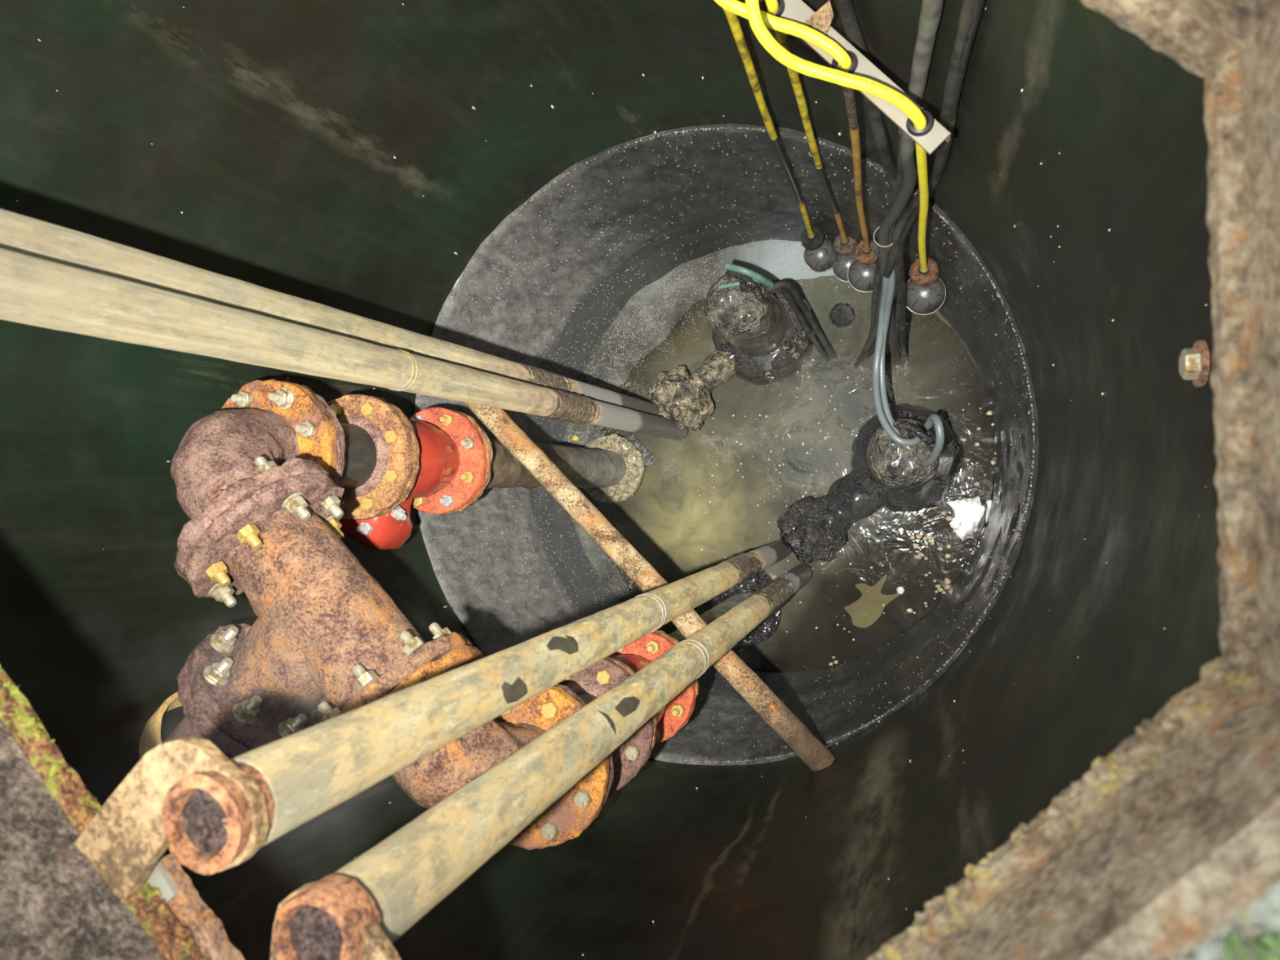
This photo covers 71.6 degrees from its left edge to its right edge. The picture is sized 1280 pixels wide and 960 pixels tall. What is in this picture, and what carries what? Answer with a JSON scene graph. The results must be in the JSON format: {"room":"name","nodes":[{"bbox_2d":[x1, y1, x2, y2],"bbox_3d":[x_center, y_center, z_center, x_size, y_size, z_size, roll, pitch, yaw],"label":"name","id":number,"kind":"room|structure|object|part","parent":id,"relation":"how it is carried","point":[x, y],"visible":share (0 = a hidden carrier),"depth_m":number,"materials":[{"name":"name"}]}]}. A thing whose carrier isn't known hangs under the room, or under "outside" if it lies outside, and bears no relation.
{"room":"sewage pumping station","nodes":[
{"label":"sewage pumping station","id":0,"kind":"room"},
{"bbox_2d":[0,0,1222,959],"bbox_3d":[-0.117,-0.083,1.298,1.467,1.564,1.466,-13,86,17],"label":"wall","id":1,"kind":"structure","parent":0,"point":[356,157],"depth_m":1.33,"materials":[{"name":"black concrete"}]},
{"bbox_2d":[138,691,182,760],"bbox_3d":[-0.660,0.440,1.350,0.224,0.224,0.122,46,102,13],"label":"pipe","id":2,"kind":"object","parent":1,"relation":"attached to","point":[150,738],"depth_m":1.27,"materials":[{"name":"beige metal"}]},
{"bbox_2d":[162,650,249,759],"bbox_3d":[-0.612,0.379,1.299,0.228,0.225,0.206,46,102,12],"label":"pipe","id":3,"kind":"object","parent":1,"relation":"attached to","point":[195,722],"visible":0.15,"depth_m":1.18,"materials":[{"name":"brown metal"}]},
{"bbox_2d":[463,402,835,770],"bbox_3d":[-0.052,0.144,1.940,1.262,0.057,0.056,46,102,13],"label":"metal bar","id":4,"kind":"object","parent":1,"relation":"attached to","point":[743,679],"visible":0.73,"depth_m":1.91,"materials":[{"name":"brown metal"}]},
{"bbox_2d":[713,0,748,19],"label":"cable","id":5,"kind":"object","parent":1,"relation":"hanging from","point":[737,7],"depth_m":1.23,"materials":[{"name":"yellow plastic"}]},
{"bbox_2d":[745,0,926,130],"label":"cable","id":6,"kind":"object","parent":1,"relation":"attached to","point":[864,84],"depth_m":1.17,"materials":[{"name":"yellow plastic"}]},
{"bbox_2d":[759,0,951,155],"bbox_3d":[0.277,-0.619,1.262,0.423,0.058,0.064,45,102,13],"label":"bracket","id":7,"kind":"object","parent":1,"relation":"attached to","point":[934,134],"visible":0.6,"depth_m":1.25,"materials":[{"name":"metal"}]},
{"bbox_2d":[722,8,837,272],"bbox_3d":[0.334,-0.722,2.060,0.107,1.691,0.123,0,90,18],"label":"switch","id":8,"kind":"object","parent":7,"relation":"hanging from","point":[820,255],"visible":0.95,"depth_m":2.09,"materials":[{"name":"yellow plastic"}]},
{"bbox_3d":[0.202,-0.702,1.568,0.046,0.567,0.017,45,102,13],"label":"cord","id":9,"kind":"part","parent":8,"relation":"part of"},
{"bbox_3d":[0.349,-0.722,2.084,0.017,0.507,0.038,-25,82,16],"label":"cord","id":10,"kind":"part","parent":8,"relation":"part of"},
{"bbox_3d":[0.475,-0.737,2.529,0.036,0.418,0.016,37,100,14],"label":"cord","id":11,"kind":"part","parent":8,"relation":"part of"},
{"bbox_2d":[760,9,852,70],"label":"cable","id":12,"kind":"object","parent":7,"relation":"hanging from","point":[812,36],"depth_m":1.23,"materials":[{"name":"yellow plastic"}]},
{"bbox_2d":[764,0,857,282],"bbox_3d":[0.418,-0.703,2.048,0.107,1.764,0.134,0,90,18],"label":"switch","id":13,"kind":"object","parent":7,"relation":"hanging from","point":[845,246],"visible":0.73,"depth_m":2.00,"materials":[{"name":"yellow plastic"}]},
{"bbox_3d":[0.299,-0.697,1.644,0.019,0.731,0.040,-32,81,15],"label":"cord","id":14,"kind":"part","parent":13,"relation":"part of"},
{"bbox_3d":[0.464,-0.713,2.189,0.017,0.411,0.032,0,90,18],"label":"cord","id":15,"kind":"part","parent":13,"relation":"part of","materials":[{"name":"black rubber"}]},
{"bbox_3d":[0.582,-0.727,2.567,0.017,0.381,0.029,-23,83,16],"label":"cord","id":16,"kind":"part","parent":13,"relation":"part of","materials":[{"name":"rubber"}]},
{"bbox_2d":[842,86,877,292],"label":"switch","id":17,"kind":"object","parent":7,"relation":"hanging from","point":[861,271],"depth_m":2.18,"materials":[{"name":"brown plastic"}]},
{"bbox_3d":[0.327,-0.596,1.385,0.016,0.255,0.029,-25,82,16],"label":"cord","id":18,"kind":"part","parent":17,"relation":"part of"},
{"bbox_3d":[0.498,-0.619,1.997,0.021,1.018,0.067,-43,78,13],"label":"cord","id":19,"kind":"part","parent":17,"relation":"part of","materials":[{"name":"orange rubber"}]},
{"bbox_2d":[905,142,946,315],"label":"switch","id":20,"kind":"object","parent":7,"relation":"hanging from","point":[926,292],"depth_m":2.18,"materials":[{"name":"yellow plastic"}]},
{"bbox_3d":[0.547,-0.505,1.717,0.021,1.021,0.042,7,92,17],"label":"cord","id":21,"kind":"part","parent":20,"relation":"part of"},
{"bbox_2d":[834,0,909,360],"bbox_3d":[0.539,-0.521,2.039,0.128,1.835,0.312,17,95,17],"label":"power cable","id":22,"kind":"object","parent":1,"relation":"attached to","point":[846,11],"visible":0.56,"depth_m":1.57,"materials":[{"name":"black rubber"}]},
{"bbox_2d":[860,241,896,354],"bbox_3d":[0.660,-0.454,2.465,0.083,0.906,0.172,34,100,15],"label":"power cable","id":23,"kind":"object","parent":22,"relation":"attached to","point":[871,339],"visible":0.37,"depth_m":2.47,"materials":[{"name":"black rubber"}]},
{"bbox_2d":[853,145,918,368],"bbox_3d":[0.604,-0.481,2.234,0.051,1.423,0.309,42,101,13],"label":"power cable","id":24,"kind":"object","parent":1,"relation":"attached to","point":[877,279],"visible":0.3,"depth_m":2.22,"materials":[{"name":"black rubber"}]},
{"bbox_2d":[873,226,893,247],"bbox_3d":[0.545,-0.541,1.970,0.051,0.011,0.051,0,90,18],"label":"cable tie","id":25,"kind":"object","parent":24,"relation":"attached to","point":[879,226],"visible":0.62,"depth_m":1.97,"materials":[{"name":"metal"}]},
{"bbox_2d":[877,0,943,364],"bbox_3d":[0.547,-0.500,1.921,0.100,2.052,0.238,28,98,16],"label":"power cable","id":26,"kind":"object","parent":1,"relation":"hanging from","point":[931,10],"visible":0.77,"depth_m":1.50,"materials":[{"name":"grey rubber"}]},
{"bbox_2d":[888,128,905,365],"bbox_3d":[0.648,-0.497,2.230,0.047,1.403,0.248,7,92,17],"label":"power cable","id":27,"kind":"object","parent":26,"relation":"attached to","point":[900,175],"visible":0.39,"depth_m":1.74,"materials":[{"name":"black rubber"}]},
{"bbox_2d":[891,0,975,341],"bbox_3d":[0.557,-0.496,1.867,0.105,2.068,0.194,46,102,12],"label":"power cable","id":28,"kind":"object","parent":1,"relation":"hanging from","point":[966,15],"visible":0.71,"depth_m":1.35,"materials":[{"name":"black rubber"}]},
{"bbox_2d":[897,0,985,361],"bbox_3d":[0.576,-0.486,1.887,0.100,2.099,0.193,44,102,13],"label":"power cable","id":29,"kind":"object","parent":1,"relation":"hanging from","point":[979,4],"visible":0.72,"depth_m":1.42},
{"bbox_2d":[1178,339,1209,386],"bbox_3d":[0.472,-0.099,0.758,0.016,0.040,0.040,0,90,18],"label":"bolt","id":30,"kind":"object","parent":1,"relation":"attached to","point":[1193,362],"visible":1,"depth_m":0.75,"materials":[{"name":"metal"}]},
{"bbox_3d":[0.477,-0.099,0.757,0.005,0.040,0.040,-1,89,18],"label":"plate","id":31,"kind":"part","parent":30,"relation":"part of","materials":[{"name":"brown metal"}]},
{"bbox_2d":[651,680,696,751],"label":"flange","id":32,"kind":"object","parent":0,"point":[671,718],"depth_m":1.78,"materials":[{"name":"red paint"}]},
{"bbox_2d":[555,657,653,805],"bbox_3d":[-0.122,0.424,1.439,0.239,0.240,0.242,0,90,18],"label":"spool","id":33,"kind":"object","parent":32,"relation":"on","point":[627,760],"visible":0.13,"depth_m":1.51,"materials":[{"name":"metal"}]},
{"bbox_2d":[382,644,609,849],"bbox_3d":[-0.217,0.405,1.202,0.244,0.294,0.294,-46,77,12],"label":"pipe elbow","id":34,"kind":"object","parent":33,"relation":"on","point":[430,780],"visible":0.35,"depth_m":1.21,"materials":[{"name":"metal"}]},
{"bbox_2d":[413,123,1039,764],"bbox_3d":[0.275,-0.078,2.535,1.472,1.061,1.471,-7,88,17],"label":"wall","id":35,"kind":"structure","parent":0,"point":[542,289],"depth_m":2.39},
{"bbox_2d":[979,499,991,537],"bbox_3d":[1.109,0.134,2.789,0.059,0.008,0.162,10,93,17],"label":"scum patch","id":36,"kind":"object","parent":35,"relation":"attached to","point":[988,502],"visible":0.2,"depth_m":2.79,"materials":[{"name":"white"}]},
{"bbox_2d":[563,239,995,672],"bbox_3d":[0.431,-0.076,3.031,1.484,0.110,1.484,12,93,17],"label":"floor","id":37,"kind":"structure","parent":0,"point":[665,326],"depth_m":2.99,"materials":[{"name":"grey concrete"}]},
{"bbox_2d":[572,435,578,441],"bbox_3d":[-0.233,-0.148,3.200,0.027,0.018,0.022,0,90,18],"label":"scrap","id":38,"kind":"object","parent":37,"relation":"on","point":[575,438],"visible":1,"depth_m":3.19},
{"bbox_2d":[583,431,657,503],"bbox_3d":[-0.070,-0.041,3.149,0.241,0.224,0.243,46,102,13],"label":"base elbow","id":39,"kind":"object","parent":37,"relation":"on","point":[638,459],"visible":0.66,"depth_m":3.05,"materials":[{"name":"metal"}]},
{"bbox_2d":[428,407,626,514],"bbox_3d":[-0.276,-0.040,2.510,0.237,1.132,0.239,0,90,18],"label":"riser pipe","id":40,"kind":"object","parent":39,"relation":"on","point":[584,468],"visible":0.28,"depth_m":2.49,"materials":[{"name":"metal"}]},
{"bbox_2d":[338,395,487,549],"bbox_3d":[-0.494,-0.009,1.835,0.246,0.307,0.305,0,90,18],"label":"valve","id":41,"kind":"object","parent":40,"relation":"on","point":[450,463],"visible":0.59,"depth_m":1.85,"materials":[{"name":"red paint"}]},
{"bbox_2d":[298,384,414,519],"bbox_3d":[-0.569,-0.045,1.582,0.238,0.241,0.239,-33,80,15],"label":"spool","id":42,"kind":"object","parent":41,"relation":"on","point":[374,469],"visible":0.4,"depth_m":1.65,"materials":[{"name":"orange metal"}]},
{"bbox_2d":[170,378,338,586],"bbox_3d":[-0.629,-0.027,1.333,0.246,0.297,0.294,-46,77,12],"label":"pipe elbow","id":43,"kind":"object","parent":42,"relation":"on","point":[269,431],"visible":0.62,"depth_m":1.29,"materials":[{"name":"metal"}]},
{"bbox_2d":[277,387,293,408],"bbox_3d":[-0.576,-0.132,1.440,0.035,0.002,0.035,0,90,18],"label":"washer","id":44,"kind":"object","parent":43,"relation":"in","point":[286,402],"depth_m":1.43,"materials":[{"name":"metal"}]},
{"bbox_2d":[182,472,473,751],"bbox_3d":[-0.449,0.207,1.249,0.338,0.244,0.294,46,102,13],"label":"pipe tee","id":45,"kind":"object","parent":43,"relation":"attached to","point":[326,641],"visible":0.83,"depth_m":1.19,"materials":[{"name":"metal"}]},
{"bbox_2d":[203,665,227,686],"bbox_3d":[-0.574,0.265,1.202,0.002,0.035,0.035,-46,77,12],"label":"washer","id":46,"kind":"object","parent":45,"relation":"in","point":[210,680],"depth_m":1.19,"materials":[{"name":"metal"}]},
{"bbox_2d":[208,580,231,597],"bbox_3d":[-0.594,0.154,1.256,0.035,0.035,0.002,-46,77,12],"label":"washer","id":47,"kind":"object","parent":45,"relation":"in","point":[215,590],"depth_m":1.24,"materials":[{"name":"metal"}]},
{"bbox_2d":[209,633,234,653],"bbox_3d":[-0.592,0.232,1.258,0.035,0.035,0.002,46,102,12],"label":"washer","id":48,"kind":"object","parent":45,"relation":"in","point":[213,643],"depth_m":1.25,"materials":[{"name":"metal"}]},
{"bbox_2d":[231,702,257,724],"bbox_3d":[-0.529,0.313,1.187,0.035,0.035,0.002,46,102,12],"label":"washer","id":49,"kind":"object","parent":45,"relation":"in","point":[234,712],"depth_m":1.18,"materials":[{"name":"silver metal"}]},
{"bbox_2d":[244,626,250,635],"bbox_3d":[-0.572,0.232,1.322,0.035,0.035,0.002,46,102,12],"label":"washer","id":50,"kind":"object","parent":45,"relation":"in","point":[246,630],"depth_m":1.31,"materials":[{"name":"brown metal"}]},
{"bbox_2d":[277,720,287,737],"bbox_3d":[-0.482,0.347,1.223,0.002,0.035,0.035,-46,77,12],"label":"washer","id":51,"kind":"object","parent":45,"relation":"in","point":[280,726],"depth_m":1.21,"materials":[{"name":"metal"}]},
{"bbox_2d":[281,492,305,511],"bbox_3d":[-0.476,0.029,1.219,0.035,0.035,0.002,-46,77,12],"label":"washer","id":52,"kind":"object","parent":45,"relation":"in","point":[302,494],"depth_m":1.21,"materials":[{"name":"silver metal"}]},
{"bbox_2d":[310,709,319,724],"bbox_3d":[-0.462,0.347,1.287,0.002,0.035,0.035,-46,77,12],"label":"washer","id":53,"kind":"object","parent":45,"relation":"in","point":[312,716],"depth_m":1.28,"materials":[{"name":"silver metal"}]},
{"bbox_2d":[324,515,338,522],"bbox_3d":[-0.473,0.066,1.348,0.002,0.035,0.035,46,102,12],"label":"washer","id":54,"kind":"object","parent":45,"relation":"in","point":[326,520],"depth_m":1.34,"materials":[{"name":"gold metal"}]},
{"bbox_2d":[646,270,815,431],"bbox_3d":[0.266,-0.383,2.750,0.341,0.717,0.593,41,101,14],"label":"pump","id":55,"kind":"object","parent":37,"relation":"on","point":[757,337],"visible":0.95,"depth_m":2.81,"materials":[{"name":"metal"}]},
{"bbox_2d":[0,208,662,417],"bbox_3d":[-0.293,-0.224,1.856,0.067,2.360,0.069,38,101,14],"label":"rail","id":56,"kind":"object","parent":55,"relation":"attached to","point":[20,233],"visible":0.54,"depth_m":1.11,"materials":[{"name":"beige metal"}]},
{"bbox_2d":[0,248,687,439],"bbox_3d":[-0.231,-0.170,1.857,0.068,2.400,0.068,-38,79,14],"label":"rail","id":57,"kind":"object","parent":55,"relation":"attached to","point":[36,291],"visible":1,"depth_m":1.05,"materials":[{"name":"metal"}]},
{"bbox_3d":[0.259,-0.367,2.902,0.269,0.157,0.113,-43,78,13],"label":"discharge arm","id":58,"kind":"part","parent":55,"relation":"part of"},
{"bbox_2d":[719,278,764,288],"bbox_3d":[0.288,-0.542,2.458,0.131,0.069,0.016,-7,88,17],"label":"power cable","id":59,"kind":"object","parent":55,"relation":"attached to","point":[735,283],"visible":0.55,"depth_m":2.44,"materials":[{"name":"teal rubber"}]},
{"bbox_2d":[724,262,773,288],"bbox_3d":[0.298,-0.557,2.416,0.125,0.103,0.020,22,96,16],"label":"power cable","id":60,"kind":"object","parent":55,"relation":"attached to","point":[728,266],"visible":1,"depth_m":2.38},
{"bbox_2d":[771,287,830,360],"bbox_3d":[0.505,-0.484,2.744,0.206,0.509,0.061,46,102,13],"label":"power cable","id":61,"kind":"object","parent":55,"relation":"attached to","point":[783,291],"visible":0.85,"depth_m":2.70,"materials":[{"name":"black rubber"}]},
{"bbox_2d":[766,280,837,359],"bbox_3d":[0.519,-0.494,2.729,0.217,0.531,0.071,43,102,13],"label":"power cable","id":62,"kind":"object","parent":55,"relation":"attached to","point":[793,290],"visible":0.98,"depth_m":2.66,"materials":[{"name":"black rubber"}]},
{"bbox_2d":[709,569,786,647],"bbox_3d":[0.374,0.426,3.006,0.240,0.222,0.245,46,102,13],"label":"base elbow","id":63,"kind":"object","parent":37,"relation":"on","point":[764,630],"visible":0.39,"depth_m":2.91,"materials":[{"name":"black metal"}]},
{"bbox_2d":[654,592,751,730],"bbox_3d":[0.170,0.427,2.366,0.239,1.134,0.239,0,90,18],"label":"riser pipe","id":64,"kind":"object","parent":63,"relation":"on","point":[718,610],"visible":0.14,"depth_m":2.43,"materials":[{"name":"red metal"}]},
{"bbox_2d":[605,631,676,675],"label":"flange","id":65,"kind":"object","parent":64,"relation":"on","point":[634,656],"depth_m":1.80,"materials":[{"name":"red paint"}]},
{"bbox_2d":[641,322,935,624],"bbox_3d":[0.427,-0.077,3.016,1.452,0.001,1.452,0,90,18],"label":"water","id":66,"kind":"object","parent":37,"relation":"on","point":[676,519],"visible":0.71,"depth_m":3.02,"materials":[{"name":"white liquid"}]},
{"bbox_2d":[697,323,980,640],"bbox_3d":[0.619,-0.025,2.953,0.960,0.004,1.106,0,90,18],"label":"bubbles","id":67,"kind":"object","parent":66,"relation":"on","point":[847,377],"visible":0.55,"depth_m":2.97,"materials":[{"name":"liquid"}]},
{"bbox_2d":[829,302,854,328],"bbox_3d":[0.667,-0.542,2.930,0.083,0.027,0.082,0,90,18],"label":"floor drain","id":68,"kind":"object","parent":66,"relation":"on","point":[842,315],"visible":1,"depth_m":2.93,"materials":[{"name":"grey metal"}]},
{"bbox_2d":[843,573,899,627],"bbox_3d":[0.754,0.391,2.920,0.125,0.003,0.198,42,101,13],"label":"rag","id":69,"kind":"object","parent":66,"relation":"in","point":[864,611],"visible":1,"depth_m":2.92,"materials":[{"name":"beige fabric"}]},
{"bbox_2d":[896,586,904,594],"bbox_3d":[0.845,0.358,2.878,0.025,0.013,0.026,0,90,18],"label":"lump","id":70,"kind":"object","parent":66,"relation":"in","point":[900,590],"visible":1,"depth_m":2.87,"materials":[{"name":"white"}]},
{"bbox_2d":[906,608,912,613],"bbox_3d":[0.872,0.422,2.868,0.018,0.013,0.015,0,90,18],"label":"clump","id":71,"kind":"object","parent":66,"relation":"on","point":[909,610],"visible":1,"depth_m":2.86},
{"bbox_2d":[915,533,921,538],"bbox_3d":[0.898,0.181,2.859,0.018,0.015,0.017,44,102,13],"label":"clump","id":72,"kind":"object","parent":66,"relation":"on","point":[918,535],"visible":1,"depth_m":2.86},
{"bbox_2d":[926,535,933,540],"bbox_3d":[0.932,0.185,2.850,0.025,0.014,0.016,0,90,18],"label":"clump","id":73,"kind":"object","parent":66,"relation":"on","point":[930,538],"visible":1,"depth_m":2.85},
{"bbox_2d":[937,587,943,591],"bbox_3d":[0.961,0.349,2.840,0.016,0.014,0.016,-38,79,14],"label":"clump","id":74,"kind":"object","parent":66,"relation":"on","point":[940,589],"visible":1,"depth_m":2.84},
{"bbox_2d":[944,579,951,584],"bbox_3d":[0.982,0.324,2.833,0.020,0.014,0.018,-32,81,15],"label":"clump","id":75,"kind":"object","parent":66,"relation":"on","point":[947,582],"visible":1,"depth_m":2.83,"materials":[{"name":"beige"}]},
{"bbox_2d":[945,584,951,589],"bbox_3d":[0.983,0.341,2.832,0.016,0.013,0.018,39,101,14],"label":"clump","id":76,"kind":"object","parent":66,"relation":"on","point":[948,586],"visible":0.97,"depth_m":2.83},
{"bbox_2d":[945,553,951,558],"bbox_3d":[0.983,0.242,2.833,0.017,0.012,0.015,0,90,18],"label":"clump","id":77,"kind":"object","parent":66,"relation":"on","point":[947,556],"visible":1,"depth_m":2.83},
{"bbox_2d":[945,515,951,520],"bbox_3d":[0.985,0.122,2.832,0.019,0.014,0.014,0,90,18],"label":"clump","id":78,"kind":"object","parent":66,"relation":"on","point":[948,517],"visible":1,"depth_m":2.83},
{"bbox_2d":[946,495,985,541],"bbox_3d":[1.038,0.124,2.812,0.115,0.008,0.135,-11,86,17],"label":"scum patch","id":79,"kind":"object","parent":66,"relation":"on","point":[968,513],"visible":1,"depth_m":2.81,"materials":[{"name":"white"}]},
{"bbox_2d":[776,404,962,564],"bbox_3d":[0.682,0.041,2.615,0.340,0.717,0.618,43,102,13],"label":"pump","id":80,"kind":"object","parent":37,"relation":"on","point":[890,475],"visible":0.91,"depth_m":2.69,"materials":[{"name":"black metal"}]},
{"bbox_3d":[0.673,0.042,2.774,0.290,0.209,0.171,-35,80,14],"label":"discharge arm","id":81,"kind":"part","parent":80,"relation":"part of"},
{"bbox_2d":[880,269,902,444],"bbox_3d":[0.613,-0.311,2.201,0.059,0.295,0.440,-2,89,18],"label":"power cable","id":82,"kind":"object","parent":80,"relation":"attached to","point":[890,295],"visible":0.62,"depth_m":2.30,"materials":[{"name":"grey rubber"}]},
{"bbox_2d":[871,271,921,446],"bbox_3d":[0.605,-0.308,2.183,0.108,0.294,0.457,-12,86,17],"label":"power cable","id":83,"kind":"object","parent":80,"relation":"attached to","point":[882,417],"visible":0.84,"depth_m":2.28,"materials":[{"name":"grey rubber"}]},
{"bbox_2d":[922,413,944,466],"bbox_3d":[0.742,-0.100,2.246,0.053,0.111,0.132,0,90,18],"label":"power cable","id":84,"kind":"object","parent":80,"relation":"attached to","point":[935,420],"visible":1,"depth_m":2.21,"materials":[{"name":"grey rubber"}]},
{"bbox_2d":[1179,880,1279,959],"bbox_3d":[-0.361,-0.086,0.527,5.200,0.031,5.200,0,90,18],"label":"ground","id":85,"kind":"structure","parent":0,"point":[1261,916],"depth_m":0.33,"materials":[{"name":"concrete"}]},
{"bbox_2d":[1224,930,1279,959],"bbox_3d":[0.223,0.172,0.306,0.045,0.036,0.049,24,97,16],"label":"grass tuft","id":86,"kind":"object","parent":85,"relation":"on","point":[1267,942],"visible":1,"depth_m":0.32,"materials":[{"name":"green plant"}]},
{"bbox_3d":[-0.345,-0.086,0.578,1.600,0.074,1.600,0,90,18],"label":"ceiling","id":87,"kind":"structure","parent":0,"visible":0},
{"bbox_2d":[0,0,1279,959],"bbox_3d":[-0.238,-0.141,0.526,1.127,0.121,0.846,45,102,13],"label":"frame","id":88,"kind":"object","parent":87,"relation":"attached to","point":[1167,837],"visible":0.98,"depth_m":0.41,"materials":[{"name":"metal"}]},
{"bbox_2d":[75,735,275,902],"bbox_3d":[-0.308,0.232,0.586,0.099,0.038,0.136,45,102,13],"label":"bracket","id":89,"kind":"object","parent":88,"relation":"attached to","point":[213,812],"visible":1,"depth_m":0.58,"materials":[{"name":"beige metal"}]},
{"bbox_2d":[161,761,275,875],"bbox_3d":[-0.272,0.217,0.575,0.062,0.038,0.063,0,90,18],"label":"socket","id":90,"kind":"object","parent":89,"relation":"attached to","point":[216,815],"depth_m":0.57,"materials":[{"name":"brown metal"}]},
{"bbox_2d":[229,539,791,848],"bbox_3d":[0.097,0.221,1.744,0.069,2.416,0.068,38,101,14],"label":"rail","id":91,"kind":"object","parent":89,"relation":"attached to","point":[312,771],"visible":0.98,"depth_m":0.81,"materials":[{"name":"metal"}]},
{"bbox_2d":[146,853,244,959],"bbox_3d":[-0.306,0.327,0.612,0.046,0.018,0.142,-42,78,13],"label":"support angle","id":92,"kind":"object","parent":88,"relation":"attached to","point":[207,931],"visible":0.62,"depth_m":0.61,"materials":[{"name":"metal"}]},
{"bbox_3d":[-0.343,0.286,0.617,0.042,0.004,0.032,-42,78,13],"label":"plate","id":93,"kind":"part","parent":92,"relation":"part of","materials":[{"name":"metal"}]},
{"bbox_2d":[270,874,400,959],"bbox_3d":[-0.193,0.374,0.568,0.109,0.032,0.228,0,90,18],"label":"bracket","id":94,"kind":"object","parent":88,"relation":"attached to","point":[333,917],"visible":1,"depth_m":0.56,"materials":[{"name":"brown metal"}]},
{"bbox_2d":[332,564,812,943],"bbox_3d":[0.166,0.299,1.736,0.069,2.388,0.068,-39,79,14],"label":"rail","id":95,"kind":"object","parent":94,"relation":"hanging from","point":[406,874],"visible":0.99,"depth_m":0.81,"materials":[{"name":"metal"}]},
{"bbox_3d":[0.055,0.318,0.377,0.022,0.017,0.633,45,102,13],"label":"frame","id":96,"kind":"part","parent":88,"relation":"part of","materials":[{"name":"metal"}]}
]}

